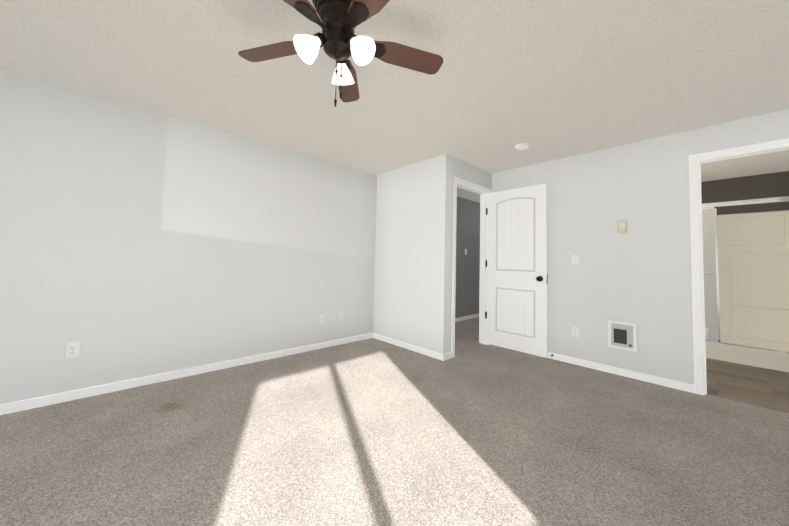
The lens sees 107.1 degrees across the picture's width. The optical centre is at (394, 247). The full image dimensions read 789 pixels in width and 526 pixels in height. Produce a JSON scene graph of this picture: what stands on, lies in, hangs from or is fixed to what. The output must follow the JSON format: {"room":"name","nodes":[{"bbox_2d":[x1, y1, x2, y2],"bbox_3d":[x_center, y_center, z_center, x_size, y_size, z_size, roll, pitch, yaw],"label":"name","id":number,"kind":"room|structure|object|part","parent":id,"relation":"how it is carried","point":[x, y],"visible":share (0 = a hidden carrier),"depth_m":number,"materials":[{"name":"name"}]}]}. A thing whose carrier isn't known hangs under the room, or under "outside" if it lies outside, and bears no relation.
{"room":"empty bedroom","nodes":[
{"label":"empty bedroom","id":0,"kind":"room"},
{"bbox_2d":[0,68,376,404],"bbox_3d":[-1.792,0.015,2.901,4.028,2.360,0.120,4,-4,-43],"label":"wall","id":1,"kind":"structure","parent":0,"point":[136,242],"depth_m":2.54,"materials":[{"name":"white paint"}]},
{"bbox_2d":[65,341,79,358],"bbox_3d":[-2.428,0.773,2.196,0.072,0.116,0.010,4,-4,-43],"label":"outlet","id":2,"kind":"object","parent":1,"relation":"attached to","point":[69,350],"visible":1,"depth_m":2.19,"materials":[{"name":"white plastic"}]},
{"bbox_2d":[0,333,371,414],"bbox_3d":[-1.718,1.161,2.848,3.878,0.070,0.015,4,-4,-43],"label":"baseboard","id":3,"kind":"structure","parent":1,"relation":"attached to","point":[18,406],"depth_m":2.51,"materials":[{"name":"white wood"}]},
{"bbox_2d":[319,315,323,324],"bbox_3d":[-0.905,0.896,3.620,0.072,0.116,0.013,4,-4,-43],"label":"outlet","id":4,"kind":"object","parent":1,"relation":"attached to","point":[321,319],"visible":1,"depth_m":3.62,"materials":[{"name":"white plastic"}]},
{"bbox_2d":[339,311,343,319],"bbox_3d":[-0.699,0.890,3.816,0.072,0.116,0.010,4,-4,-43],"label":"outlet","id":5,"kind":"object","parent":1,"relation":"attached to","point":[340,315],"visible":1,"depth_m":3.81,"materials":[{"name":"white plastic"}]},
{"bbox_2d":[0,334,788,525],"bbox_3d":[-0.076,1.228,1.667,5.324,0.100,4.781,4,-4,-43],"label":"floor carpet","id":6,"kind":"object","parent":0,"point":[377,432],"visible":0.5,"depth_m":1.70,"materials":[{"name":"grey carpet"}]},
{"bbox_2d":[0,0,788,202],"bbox_3d":[0.968,-1.165,2.641,7.940,0.100,4.881,4,-4,-43],"label":"ceiling","id":7,"kind":"structure","parent":0,"point":[548,80],"depth_m":1.95,"materials":[{"name":"white paint"}]},
{"bbox_2d":[238,0,442,106],"bbox_3d":[-0.260,-0.923,1.364,1.070,0.562,1.049,4,-4,-43],"label":"ceiling fan","id":8,"kind":"object","parent":7,"relation":"hanging from","point":[339,40],"visible":1,"depth_m":1.37,"materials":[{"name":"brown wood"}]},
{"bbox_3d":[-0.610,-1.009,1.496,0.406,0.033,0.120,1,-3,16],"label":"blade","id":9,"kind":"part","parent":8,"relation":"part of","materials":[{"name":"brown wood"}]},
{"bbox_3d":[-0.468,-1.024,1.107,0.120,0.033,0.406,-1,-3,34],"label":"blade","id":10,"kind":"part","parent":8,"relation":"part of","materials":[{"name":"brown wood"}]},
{"bbox_3d":[-0.398,-0.912,1.326,0.124,0.126,0.120,4,-4,-43],"label":"lamp shade","id":11,"kind":"part","parent":8,"relation":"part of","materials":[{"name":"white glass"}]},
{"bbox_3d":[-0.344,-0.965,1.357,0.069,0.056,0.056,4,-4,-43],"label":"arm","id":12,"kind":"part","parent":8,"relation":"part of"},
{"bbox_3d":[-0.272,-0.899,1.546,0.115,0.126,0.116,4,-4,-43],"label":"lamp shade","id":13,"kind":"part","parent":8,"relation":"part of","materials":[{"name":"white glass"}]},
{"bbox_3d":[-0.283,-0.989,1.752,0.120,0.033,0.406,1,-3,-2],"label":"blade","id":14,"kind":"part","parent":8,"relation":"part of","materials":[{"name":"brown wood"}]},
{"bbox_3d":[-0.198,-0.962,1.358,0.057,0.056,0.069,4,-4,-43],"label":"arm","id":15,"kind":"part","parent":8,"relation":"part of"},
{"bbox_3d":[-0.146,-0.906,1.327,0.120,0.126,0.123,4,-4,-43],"label":"lamp shade","id":16,"kind":"part","parent":8,"relation":"part of","materials":[{"name":"white glass"}]},
{"bbox_3d":[-0.053,-1.014,1.121,0.120,0.033,0.406,3,-3,-38],"label":"blade","id":17,"kind":"part","parent":8,"relation":"part of","materials":[{"name":"brown wood"}]},
{"bbox_3d":[0.061,-0.993,1.520,0.406,0.033,0.120,2,-3,-20],"label":"blade","id":18,"kind":"part","parent":8,"relation":"part of","materials":[{"name":"brown wood"}]},
{"bbox_2d":[515,143,528,149],"bbox_3d":[1.355,-1.066,3.091,0.132,0.039,0.132,4,-4,-43],"label":"smoke detector","id":19,"kind":"object","parent":7,"relation":"attached to","point":[521,146],"visible":1,"depth_m":3.06,"materials":[{"name":"white plastic"}]},
{"bbox_2d":[373,154,451,353],"bbox_3d":[0.147,0.106,3.862,0.120,2.360,1.369,4,-4,-43],"label":"wall","id":20,"kind":"structure","parent":0,"point":[412,279],"depth_m":3.65,"materials":[{"name":"white paint"}]},
{"bbox_2d":[372,333,447,360],"bbox_3d":[0.129,1.244,3.704,0.015,0.070,1.231,4,-4,-43],"label":"baseboard","id":21,"kind":"structure","parent":20,"relation":"attached to","point":[443,357],"depth_m":3.60,"materials":[{"name":"white wood"}]},
{"bbox_2d":[455,317,478,339],"bbox_3d":[2.003,1.446,5.246,2.616,0.100,2.400,4,-4,-43],"label":"floor","id":22,"kind":"structure","parent":0,"point":[469,328],"depth_m":4.90,"materials":[{"name":"grey carpet"}]},
{"bbox_2d":[455,196,479,317],"bbox_3d":[1.069,0.204,5.472,3.432,2.360,0.120,4,-4,-43],"label":"wall","id":23,"kind":"structure","parent":0,"point":[468,264],"depth_m":5.74,"materials":[{"name":"paint"}]},
{"bbox_2d":[455,314,478,321],"bbox_3d":[1.044,1.343,5.328,3.312,0.070,0.012,4,-4,-43],"label":"baseboard","id":24,"kind":"structure","parent":23,"relation":"attached to","point":[475,315],"depth_m":5.65,"materials":[{"name":"white wood"}]},
{"bbox_2d":[450,156,491,351],"bbox_3d":[1.003,0.123,3.808,1.056,2.360,0.120,4,-4,-43],"label":"wall","id":25,"kind":"structure","parent":0,"point":[461,169],"depth_m":3.62,"materials":[{"name":"white paint"}]},
{"bbox_2d":[492,109,788,384],"bbox_3d":[2.395,0.117,3.008,0.120,2.360,2.952,4,-4,-43],"label":"wall","id":26,"kind":"structure","parent":0,"point":[639,273],"depth_m":2.95,"materials":[{"name":"white paint"}]},
{"bbox_2d":[485,184,547,357],"bbox_3d":[1.515,0.265,3.703,0.181,2.035,0.800,4,-4,-43],"label":"hall door","id":27,"kind":"structure","parent":26,"relation":"in","point":[516,314],"depth_m":3.64,"materials":[{"name":"white wood"}]},
{"bbox_2d":[571,255,578,264],"bbox_3d":[2.037,0.137,3.287,0.021,0.116,0.072,4,-4,-43],"label":"light switch","id":28,"kind":"object","parent":26,"relation":"attached to","point":[574,259],"visible":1,"depth_m":3.29,"materials":[{"name":"white plastic"}]},
{"bbox_2d":[572,326,578,337],"bbox_3d":[2.022,0.941,3.252,0.010,0.116,0.072,4,-4,-43],"label":"outlet","id":29,"kind":"object","parent":26,"relation":"attached to","point":[575,329],"visible":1,"depth_m":3.25,"materials":[{"name":"white plastic"}]},
{"bbox_2d":[547,352,694,392],"bbox_3d":[1.977,1.267,3.275,0.012,0.070,1.947,4,-4,-43],"label":"baseboard","id":30,"kind":"structure","parent":26,"relation":"attached to","point":[687,387],"depth_m":2.90,"materials":[{"name":"white wood"}]},
{"bbox_2d":[608,320,636,351],"bbox_3d":[2.302,0.892,2.947,0.025,0.278,0.233,4,-4,-43],"label":"air vent","id":31,"kind":"object","parent":26,"relation":"in","point":[622,335],"visible":1,"depth_m":2.94,"materials":[{"name":"white metal"}]},
{"bbox_3d":[2.301,0.908,2.939,0.015,0.155,0.146,4,-4,-43],"label":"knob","id":32,"kind":"part","parent":31,"relation":"part of","materials":[{"name":"grey metal"}]},
{"bbox_2d":[611,322,633,348],"bbox_3d":[2.306,0.892,2.951,0.009,0.222,0.177,4,-4,-43],"label":"grille","id":33,"kind":"object","parent":31,"relation":"attached to","point":[622,333],"depth_m":2.95,"materials":[{"name":"grey metal"}]},
{"bbox_2d":[618,221,626,232],"bbox_3d":[2.335,-0.211,2.987,0.031,0.120,0.070,4,-4,-43],"label":"thermostat","id":34,"kind":"object","parent":26,"relation":"attached to","point":[622,226],"visible":1,"depth_m":2.98,"materials":[{"name":"beige plastic"}]},
{"bbox_2d":[701,171,788,214],"bbox_3d":[4.527,0.223,4.204,0.120,2.360,1.781,4,-4,-43],"label":"wall","id":35,"kind":"structure","parent":0,"point":[768,185],"depth_m":3.92,"materials":[{"name":"paint"}]},
{"bbox_2d":[706,358,788,412],"bbox_3d":[3.673,1.403,3.467,2.616,0.094,2.481,4,-4,-43],"label":"floor","id":36,"kind":"structure","parent":0,"point":[760,386],"depth_m":2.81,"materials":[{"name":"brown wood"}]},
{"bbox_2d":[705,327,708,340],"bbox_3d":[3.280,0.957,3.550,0.440,0.775,0.755,4,-4,-43],"label":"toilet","id":37,"kind":"object","parent":36,"relation":"on","point":[706,332],"visible":0.04,"depth_m":3.25,"materials":[{"name":"white ceramic"}]},
{"bbox_2d":[702,196,788,371],"bbox_3d":[4.168,0.421,3.861,0.844,1.915,1.533,4,-4,-43],"label":"shower","id":38,"kind":"object","parent":36,"relation":"on","point":[746,276],"visible":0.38,"depth_m":3.71,"materials":[{"name":"beige plastic"}]}
]}

